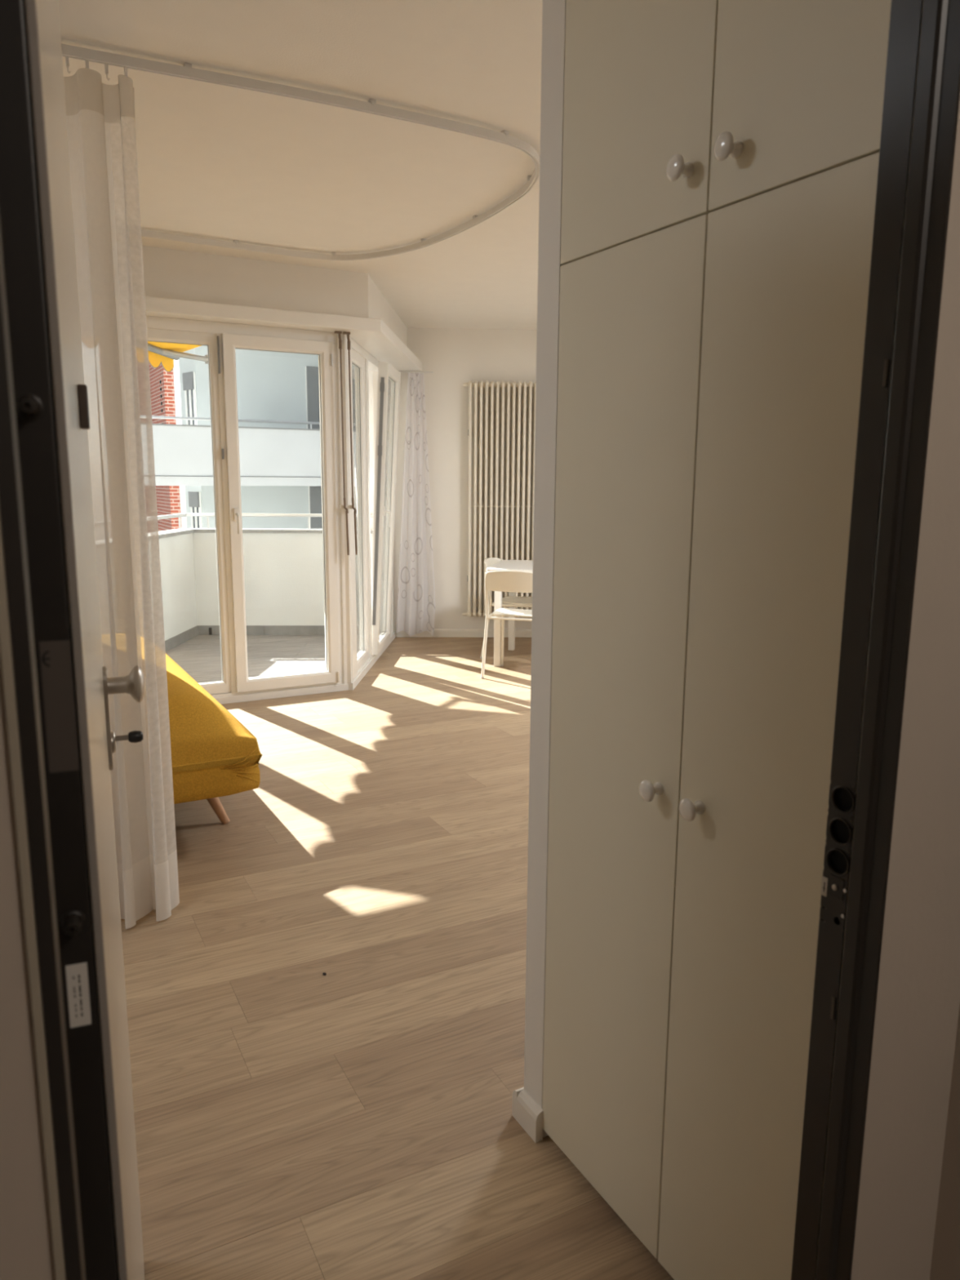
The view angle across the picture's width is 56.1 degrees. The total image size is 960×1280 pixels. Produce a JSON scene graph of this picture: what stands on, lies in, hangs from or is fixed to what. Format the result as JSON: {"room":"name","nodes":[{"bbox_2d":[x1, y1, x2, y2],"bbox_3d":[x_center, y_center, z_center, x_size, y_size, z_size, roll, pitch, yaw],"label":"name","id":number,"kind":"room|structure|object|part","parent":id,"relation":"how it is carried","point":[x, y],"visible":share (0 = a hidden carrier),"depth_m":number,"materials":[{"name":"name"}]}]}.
{"room":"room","nodes":[
{"label":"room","id":0,"kind":"room"},
{"bbox_2d":[146,315,348,704],"bbox_3d":[-1.674,-0.714,5.339,1.840,2.270,0.162,-5,12,-29],"label":"balcony door","id":1,"kind":"structure","parent":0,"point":[221,340],"depth_m":5.51,"materials":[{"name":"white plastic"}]},
{"bbox_3d":[-1.776,-0.714,5.332,0.545,2.142,0.065,-5,12,-29],"label":"sash","id":2,"kind":"part","parent":1,"relation":"part of","materials":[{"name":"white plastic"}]},
{"bbox_3d":[-1.455,-0.714,5.403,0.028,0.150,0.060,-5,12,-29],"label":"handle","id":3,"kind":"part","parent":1,"relation":"part of","materials":[{"name":"white plastic"}]},
{"bbox_3d":[-1.227,-0.759,5.605,0.673,2.142,0.082,-5,12,-29],"label":"sash","id":4,"kind":"part","parent":1,"relation":"part of","materials":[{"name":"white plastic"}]},
{"bbox_2d":[58,0,542,328],"bbox_3d":[-0.367,-2.097,4.203,7.100,0.150,7.067,-5,12,-29],"label":"ceiling","id":5,"kind":"structure","parent":0,"point":[215,162],"depth_m":3.34,"materials":[{"name":"white paint"}]},
{"bbox_2d":[368,368,373,529],"bbox_3d":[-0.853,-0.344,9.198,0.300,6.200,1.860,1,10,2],"label":"window","id":6,"kind":"structure","parent":0,"point":[370,371],"depth_m":8.01,"materials":[{"name":"glass"}]},
{"bbox_2d":[341,332,400,690],"bbox_3d":[-0.763,-0.964,6.781,0.230,2.270,2.070,1,10,2],"label":"window","id":7,"kind":"structure","parent":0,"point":[376,579],"depth_m":6.56,"materials":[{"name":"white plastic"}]},
{"bbox_3d":[-0.865,-0.876,6.262,0.063,2.157,0.580,1,10,2],"label":"sash","id":8,"kind":"part","parent":7,"relation":"part of","materials":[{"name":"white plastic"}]},
{"bbox_3d":[-0.735,-0.997,6.954,0.175,2.138,0.685,1,10,2],"label":"tilted sash","id":9,"kind":"part","parent":7,"relation":"part of","materials":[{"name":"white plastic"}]},
{"bbox_3d":[-0.685,-0.911,6.655,0.061,0.153,0.028,1,10,2],"label":"handle","id":10,"kind":"part","parent":7,"relation":"part of","materials":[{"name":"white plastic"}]},
{"bbox_3d":[-0.807,-1.102,7.533,0.063,2.157,0.395,1,10,2],"label":"sash","id":11,"kind":"part","parent":7,"relation":"part of","materials":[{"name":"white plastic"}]},
{"bbox_2d":[120,635,674,1279],"bbox_3d":[-0.588,0.624,5.057,6.700,0.250,7.897,-5,12,-29],"label":"floor","id":12,"kind":"structure","parent":0,"point":[294,1121],"depth_m":2.40,"materials":[{"name":"wood"}]},
{"bbox_2d":[157,513,198,651],"bbox_3d":[-2.675,0.068,6.618,0.180,1.868,3.126,1,10,2],"label":"parapet","id":13,"kind":"object","parent":12,"relation":"on","point":[175,545],"visible":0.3,"depth_m":7.66,"materials":[{"name":"stone"}]},
{"bbox_3d":[-2.668,-0.838,6.457,0.044,0.028,3.126,1,10,2],"label":"handrail","id":14,"kind":"part","parent":13,"relation":"part of","materials":[{"name":"metal"}]},
{"bbox_3d":[-2.629,-1.018,7.880,0.017,0.125,0.017,-1,10,-6],"label":"rail post","id":15,"kind":"part","parent":13,"relation":"part of","materials":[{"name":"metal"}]},
{"bbox_2d":[165,653,262,824],"bbox_3d":[-1.962,0.427,3.806,1.632,0.573,1.782,-5,12,-29],"label":"sofa","id":16,"kind":"object","parent":12,"relation":"on","point":[214,755],"visible":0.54,"depth_m":3.38,"materials":[{"name":"mustard fabric"},{"name":"wood"}]},
{"bbox_3d":[-1.954,0.273,3.777,1.606,0.260,1.760,-5,12,-29],"label":"mattress","id":17,"kind":"part","parent":16,"relation":"part of","materials":[{"name":"yellow fabric"}]},
{"bbox_3d":[-1.962,0.445,3.809,1.632,0.150,1.782,-5,12,-29],"label":"mattress","id":18,"kind":"part","parent":16,"relation":"part of","materials":[{"name":"yellow fabric"}]},
{"bbox_3d":[-1.088,0.639,3.654,0.147,0.221,0.053,1,10,5],"label":"leg","id":19,"kind":"part","parent":16,"relation":"part of","materials":[{"name":"brown wood"}]},
{"bbox_2d":[177,512,373,635],"bbox_3d":[-1.491,-0.214,8.251,2.454,1.868,0.180,0,10,-2],"label":"parapet","id":20,"kind":"object","parent":12,"relation":"on","point":[283,568],"visible":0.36,"depth_m":8.11,"materials":[{"name":"stone"}]},
{"bbox_3d":[-2.438,-1.051,8.069,0.017,0.125,0.017,-1,10,-6],"label":"rail post","id":21,"kind":"part","parent":20,"relation":"part of","materials":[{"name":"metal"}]},
{"bbox_2d":[208,627,212,635],"bbox_3d":[-2.441,-0.080,8.151,0.024,0.065,0.020,0,10,-2],"label":"outlet","id":22,"kind":"object","parent":20,"relation":"attached to","point":[210,628],"visible":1,"depth_m":8.14,"materials":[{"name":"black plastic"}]},
{"bbox_3d":[-1.448,-1.120,8.091,2.380,0.028,0.044,0,10,-2],"label":"handrail","id":23,"kind":"part","parent":20,"relation":"part of","materials":[{"name":"metal"}]},
{"bbox_3d":[-1.538,-1.050,8.100,0.017,0.125,0.017,-1,10,-6],"label":"rail post","id":24,"kind":"part","parent":20,"relation":"part of","materials":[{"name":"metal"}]},
{"bbox_2d":[336,333,354,684],"bbox_3d":[-0.884,-0.794,5.821,0.075,2.270,0.112,-5,12,-29],"label":"window post","id":25,"kind":"object","parent":12,"relation":"on","point":[340,421],"visible":0.44,"depth_m":5.77,"materials":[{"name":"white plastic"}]},
{"bbox_2d":[480,557,532,658],"bbox_3d":[0.301,-0.255,7.119,0.509,0.772,0.455,4,11,19],"label":"chair","id":26,"kind":"object","parent":12,"relation":"on","point":[511,601],"visible":0.34,"depth_m":7.04,"materials":[{"name":"wood"}]},
{"bbox_3d":[0.050,-0.222,6.994,0.089,0.748,0.033,2,10,10],"label":"leg","id":27,"kind":"part","parent":26,"relation":"part of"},
{"bbox_3d":[0.096,-0.575,7.135,0.070,0.150,0.424,4,11,19],"label":"backrest","id":28,"kind":"part","parent":26,"relation":"part of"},
{"bbox_3d":[0.183,-0.289,7.374,0.090,0.748,0.032,6,11,28],"label":"leg","id":29,"kind":"part","parent":26,"relation":"part of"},
{"bbox_3d":[0.271,-0.059,6.955,0.406,0.443,0.038,4,11,19],"label":"leg","id":30,"kind":"part","parent":26,"relation":"part of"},
{"bbox_3d":[0.352,-0.304,7.092,0.400,0.027,0.400,4,11,19],"label":"seat","id":31,"kind":"part","parent":26,"relation":"part of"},
{"bbox_2d":[480,570,533,679],"bbox_3d":[0.292,-0.133,6.434,0.455,0.772,0.509,3,11,17],"label":"chair","id":32,"kind":"object","parent":12,"relation":"on","point":[515,581],"visible":0.64,"depth_m":6.23,"materials":[{"name":"wood"}]},
{"bbox_3d":[0.040,-0.101,6.312,0.032,0.748,0.090,5,11,26],"label":"leg","id":33,"kind":"part","parent":32,"relation":"part of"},
{"bbox_3d":[0.116,0.011,6.553,0.038,0.443,0.406,3,11,17],"label":"leg","id":34,"kind":"part","parent":32,"relation":"part of","materials":[{"name":"white wood"}]},
{"bbox_3d":[0.230,-0.402,6.173,0.424,0.150,0.070,3,11,17],"label":"backrest","id":35,"kind":"part","parent":32,"relation":"part of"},
{"bbox_3d":[0.308,-0.195,6.476,0.400,0.027,0.400,3,11,17],"label":"seat","id":36,"kind":"part","parent":32,"relation":"part of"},
{"bbox_2d":[486,560,533,666],"bbox_3d":[0.700,-0.201,6.922,1.200,0.738,0.800,2,10,11],"label":"table","id":37,"kind":"object","parent":12,"relation":"on","point":[526,566],"visible":0.37,"depth_m":6.74,"materials":[{"name":"white wood"}]},
{"bbox_3d":[0.134,-0.155,6.717,0.050,0.712,0.050,2,10,11],"label":"leg","id":38,"kind":"part","parent":37,"relation":"part of","materials":[{"name":"white wood"}]},
{"bbox_3d":[0.263,-0.270,7.364,0.050,0.712,0.050,2,10,11],"label":"leg","id":39,"kind":"part","parent":37,"relation":"part of","materials":[{"name":"white wood"}]},
{"bbox_2d":[542,0,891,1279],"bbox_3d":[0.567,-0.192,1.499,0.626,2.620,0.746,-5,12,-29],"label":"wardrobe","id":40,"kind":"object","parent":12,"relation":"on","point":[721,157],"visible":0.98,"depth_m":1.36,"materials":[{"name":"white paint"}]},
{"bbox_3d":[0.235,0.213,1.603,0.018,1.730,0.373,-5,12,-29],"label":"door","id":41,"kind":"part","parent":40,"relation":"part of","materials":[{"name":"white wood"}]},
{"bbox_3d":[0.244,-1.062,1.376,0.018,0.852,0.373,-5,12,-29],"label":"door","id":42,"kind":"part","parent":40,"relation":"part of","materials":[{"name":"white wood"}]},
{"bbox_3d":[0.281,0.245,1.473,0.032,0.035,0.035,-5,12,-29],"label":"knob","id":43,"kind":"part","parent":40,"relation":"part of","materials":[{"name":"white ceramic"}]},
{"bbox_3d":[0.290,-0.682,1.302,0.032,0.035,0.035,-5,12,-29],"label":"knob","id":44,"kind":"part","parent":40,"relation":"part of","materials":[{"name":"white ceramic"}]},
{"bbox_3d":[0.328,0.261,1.389,0.032,0.035,0.035,-5,12,-29],"label":"knob","id":45,"kind":"part","parent":40,"relation":"part of","materials":[{"name":"white ceramic"}]},
{"bbox_3d":[0.337,-0.667,1.219,0.032,0.035,0.035,-5,12,-29],"label":"knob","id":46,"kind":"part","parent":40,"relation":"part of","materials":[{"name":"white ceramic"}]},
{"bbox_3d":[0.416,0.271,1.281,0.018,1.730,0.370,-5,12,-29],"label":"door","id":47,"kind":"part","parent":40,"relation":"part of","materials":[{"name":"white wood"}]},
{"bbox_3d":[0.425,-1.003,1.054,0.018,0.852,0.370,-5,12,-29],"label":"door","id":48,"kind":"part","parent":40,"relation":"part of","materials":[{"name":"white wood"}]},
{"bbox_2d":[393,327,537,636],"bbox_3d":[0.534,-1.299,7.969,2.620,2.730,0.300,0,10,-2],"label":"wall","id":49,"kind":"structure","parent":0,"point":[455,357],"depth_m":7.73,"materials":[{"name":"white paint"}]},
{"bbox_2d":[61,43,539,346],"bbox_3d":[-1.248,-1.889,4.369,3.755,0.330,5.663,9,14,41],"label":"curtain rail","id":50,"kind":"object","parent":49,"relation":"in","point":[168,273],"depth_m":5.04,"materials":[{"name":"white metal"}]},
{"bbox_2d":[63,55,179,928],"bbox_3d":[-1.202,-0.402,2.687,0.505,2.576,0.379,-5,12,-29],"label":"sheer curtain","id":51,"kind":"object","parent":50,"relation":"hanging from","point":[100,117],"visible":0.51,"depth_m":2.76,"materials":[{"name":"white fabric"}]},
{"bbox_3d":[-1.238,-0.420,2.676,0.425,2.258,0.348,-5,12,-29],"label":"sheer panel","id":52,"kind":"part","parent":51,"relation":"part of","materials":[{"name":"white fabric"}]},
{"bbox_2d":[145,296,422,371],"bbox_3d":[-1.778,-1.901,5.314,1.479,0.075,5.195,9,13,40],"label":"beam","id":53,"kind":"structure","parent":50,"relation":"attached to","point":[374,335],"depth_m":5.32,"materials":[{"name":"white paint"}]},
{"bbox_2d":[334,330,349,555],"bbox_3d":[-0.864,-1.216,5.631,0.059,1.368,0.054,-5,12,-29],"label":"rod","id":54,"kind":"object","parent":53,"relation":"hanging from","point":[344,506],"visible":1,"depth_m":5.63,"materials":[{"name":"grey metal"}]},
{"bbox_3d":[-0.856,-1.335,5.609,0.017,0.930,0.011,-1,10,-6],"label":"rod","id":55,"kind":"part","parent":54,"relation":"part of","materials":[{"name":"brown metal"}]},
{"bbox_3d":[-0.842,-0.680,5.721,0.020,0.280,0.014,-5,12,-29],"label":"crank handle","id":56,"kind":"part","parent":54,"relation":"part of","materials":[{"name":"brown metal"}]},
{"bbox_2d":[342,331,357,555],"bbox_3d":[-0.816,-1.221,5.657,0.059,1.368,0.054,-5,12,-29],"label":"rod","id":57,"kind":"object","parent":53,"relation":"hanging from","point":[353,506],"visible":1,"depth_m":5.66,"materials":[{"name":"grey metal"}]},
{"bbox_3d":[-0.808,-1.339,5.635,0.017,0.930,0.011,-1,10,-6],"label":"rod","id":58,"kind":"part","parent":57,"relation":"part of","materials":[{"name":"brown metal"}]},
{"bbox_3d":[-0.794,-0.684,5.747,0.020,0.280,0.014,-5,12,-29],"label":"crank handle","id":59,"kind":"part","parent":57,"relation":"part of","materials":[{"name":"brown metal"}]},
{"bbox_2d":[395,370,435,635],"bbox_3d":[-0.554,-1.142,7.721,0.346,2.243,0.092,0,10,0],"label":"curtain","id":60,"kind":"object","parent":53,"relation":"hanging from","point":[415,611],"visible":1,"depth_m":7.75,"materials":[{"name":"white fabric"}]},
{"bbox_3d":[-1.565,-1.887,3.521,3.521,0.040,2.080,-5,12,-29],"label":"curtain rail","id":61,"kind":"part","parent":50,"relation":"part of","materials":[{"name":"white metal"}]},
{"bbox_2d":[396,629,531,637],"bbox_3d":[0.401,-0.060,8.024,2.280,0.070,0.018,0,10,-2],"label":"baseboard","id":62,"kind":"structure","parent":49,"relation":"attached to","point":[437,633],"depth_m":8.00,"materials":[{"name":"white paint"}]},
{"bbox_2d":[462,381,536,617],"bbox_3d":[0.386,-1.191,7.758,1.070,1.995,0.140,0,10,-2],"label":"radiator","id":63,"kind":"object","parent":49,"relation":"attached to","point":[497,384],"visible":0.38,"depth_m":7.67,"materials":[{"name":"metal"}]},
{"bbox_3d":[0.417,-1.142,7.712,1.010,0.006,0.006,0,10,-2],"label":"tie rod","id":64,"kind":"part","parent":63,"relation":"part of","materials":[{"name":"metal"}]},
{"bbox_2d":[0,0,959,1279],"bbox_3d":[-0.284,-0.037,0.568,3.050,2.630,0.080,-5,12,-29],"label":"wall","id":65,"kind":"structure","parent":0,"point":[917,1004],"depth_m":0.99,"materials":[{"name":"paint"}]},
{"bbox_2d":[0,524,65,1279],"bbox_3d":[-0.281,0.222,0.569,0.006,2.120,0.006,-5,12,-29],"label":"trim","id":66,"kind":"structure","parent":65,"relation":"attached to","point":[6,658],"depth_m":0.56,"materials":[{"name":"black metal"}]},
{"bbox_2d":[0,0,145,1279],"bbox_3d":[-0.444,0.150,1.044,0.130,2.068,0.835,-4,11,-22],"label":"door","id":67,"kind":"structure","parent":65,"relation":"in","point":[51,393],"depth_m":0.67,"materials":[{"name":"white paint"}]},
{"bbox_3d":[-0.289,0.216,0.680,0.006,2.068,0.005,-4,11,-22],"label":"edge trim","id":68,"kind":"part","parent":67,"relation":"part of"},
{"bbox_2d":[72,974,83,1017],"bbox_3d":[-0.304,0.270,0.681,0.005,0.034,0.001,-4,11,-21],"label":"print","id":69,"kind":"object","parent":67,"relation":"attached to","point":[79,981],"depth_m":0.68},
{"bbox_3d":[-0.560,0.118,1.355,0.006,0.160,0.042,-4,11,-22],"label":"knob plate","id":70,"kind":"part","parent":67,"relation":"part of","materials":[{"name":"silver metal"}]},
{"bbox_3d":[-0.534,0.067,1.357,0.054,0.057,0.057,-4,11,-22],"label":"knob","id":71,"kind":"part","parent":67,"relation":"part of","materials":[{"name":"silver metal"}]},
{"bbox_2d":[115,730,143,742],"bbox_3d":[-0.534,0.148,1.371,0.040,0.019,0.019,-4,11,-22],"label":"key","id":72,"kind":"object","parent":67,"relation":"attached to","point":[134,736],"visible":1,"depth_m":1.37,"materials":[{"name":"black plastic"}]},
{"bbox_3d":[-0.543,0.149,1.368,0.021,0.008,0.002,-4,11,-22],"label":"blade","id":73,"kind":"part","parent":72,"relation":"part of","materials":[{"name":"silver metal"}]},
{"bbox_2d":[0,0,959,1279],"bbox_3d":[0.065,0.182,0.803,0.828,2.120,0.081,-5,12,-29],"label":"door frame","id":74,"kind":"structure","parent":65,"relation":"attached to","point":[937,88],"depth_m":0.93,"materials":[{"name":"brown metal"}]},
{"bbox_3d":[0.411,0.285,1.038,0.002,0.026,0.020,-5,12,-29],"label":"latch plate","id":75,"kind":"part","parent":74,"relation":"part of","materials":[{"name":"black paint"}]},
{"bbox_3d":[0.414,0.147,1.018,0.007,2.120,0.034,-5,12,-29],"label":"strike plate","id":76,"kind":"part","parent":74,"relation":"part of","materials":[{"name":"brown metal"}]},
{"bbox_2d":[524,0,565,1137],"bbox_3d":[1.984,-0.407,2.732,4.255,2.630,0.072,-5,12,-29],"label":"wall","id":77,"kind":"structure","parent":0,"point":[553,11],"depth_m":1.72,"materials":[{"name":"white paint"}]},
{"bbox_2d":[511,1087,543,1142],"bbox_3d":[1.964,0.853,2.958,4.273,0.070,0.096,-5,12,-29],"label":"baseboard","id":78,"kind":"structure","parent":77,"relation":"attached to","point":[525,1109],"depth_m":1.93,"materials":[{"name":"white paint"}]},
{"bbox_2d":[929,1004,959,1279],"bbox_3d":[1.171,0.133,0.097,0.120,2.520,2.192,-5,12,-29],"label":"wall","id":79,"kind":"structure","parent":0,"point":[945,1260],"depth_m":1.13,"materials":[{"name":"paint"}]},
{"bbox_3d":[-2.857,-2.650,6.527,6.648,0.750,3.836,-5,12,-29],"label":"wall","id":80,"kind":"structure","parent":0,"visible":0},
{"bbox_2d":[147,341,208,372],"bbox_3d":[-2.065,-2.380,6.552,1.285,0.598,2.758,1,10,3],"label":"awning","id":81,"kind":"object","parent":80,"relation":"attached to","point":[165,354],"visible":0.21,"depth_m":7.53,"materials":[{"name":"fabric"}]},
{"bbox_3d":[-2.515,-2.425,7.668,0.048,0.048,0.575,5,11,25],"label":"arm","id":82,"kind":"part","parent":81,"relation":"part of"},
{"label":"outside","id":83,"kind":"structure","parent":0,"visible":0},
{"bbox_3d":[-23.271,-0.111,42.652,120.000,0.300,84.000,-5,12,-29],"label":"ground","id":84,"kind":"structure","parent":83,"visible":0},
{"bbox_2d":[148,362,181,531],"bbox_3d":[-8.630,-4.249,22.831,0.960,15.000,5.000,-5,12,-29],"label":"brick building","id":85,"kind":"structure","parent":84,"relation":"on","point":[162,381],"depth_m":21.03,"materials":[{"name":"red brick"}]},
{"bbox_2d":[151,345,357,528],"bbox_3d":[-2.023,-3.317,17.858,9.970,15.000,2.950,-5,12,-29],"label":"apartment building","id":86,"kind":"structure","parent":84,"relation":"on","point":[277,393],"depth_m":16.28,"materials":[{"name":"paint"}]},
{"bbox_2d":[182,371,194,390],"bbox_3d":[-5.220,-4.631,16.098,0.030,0.300,0.370,-9,14,-42],"label":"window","id":87,"kind":"structure","parent":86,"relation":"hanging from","point":[188,376],"depth_m":16.06,"materials":[{"name":"grey glass"}]},
{"bbox_3d":[-5.192,-3.957,16.248,0.022,1.600,0.300,-9,14,-42],"label":"pane","id":88,"kind":"part","parent":86,"relation":"part of","materials":[{"name":"white glass"}]},
{"bbox_2d":[188,491,199,507],"bbox_3d":[-5.234,-2.573,16.464,0.030,0.280,0.370,-9,14,-42],"label":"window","id":89,"kind":"structure","parent":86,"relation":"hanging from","point":[193,496],"depth_m":16.42,"materials":[{"name":"grey glass"}]},
{"bbox_3d":[-5.208,-1.692,16.652,0.022,2.000,0.300,-9,14,-42],"label":"pane","id":90,"kind":"part","parent":86,"relation":"part of","materials":[{"name":"grey glass"}]},
{"bbox_3d":[-1.343,-3.919,16.533,9.950,0.044,0.044,-5,12,-29],"label":"handrail","id":91,"kind":"part","parent":86,"relation":"part of","materials":[{"name":"metal"}]},
{"bbox_2d":[306,365,355,430],"bbox_3d":[-2.820,-4.449,17.195,0.980,1.450,0.015,-5,12,-29],"label":"window","id":92,"kind":"structure","parent":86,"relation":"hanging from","point":[312,371],"depth_m":16.99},
{"bbox_2d":[309,485,357,528],"bbox_3d":[-2.835,-2.283,17.581,0.980,1.450,0.015,-5,12,-29],"label":"window","id":93,"kind":"structure","parent":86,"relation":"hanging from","point":[315,491],"depth_m":17.34,"materials":[{"name":"white plastic"}]}
]}

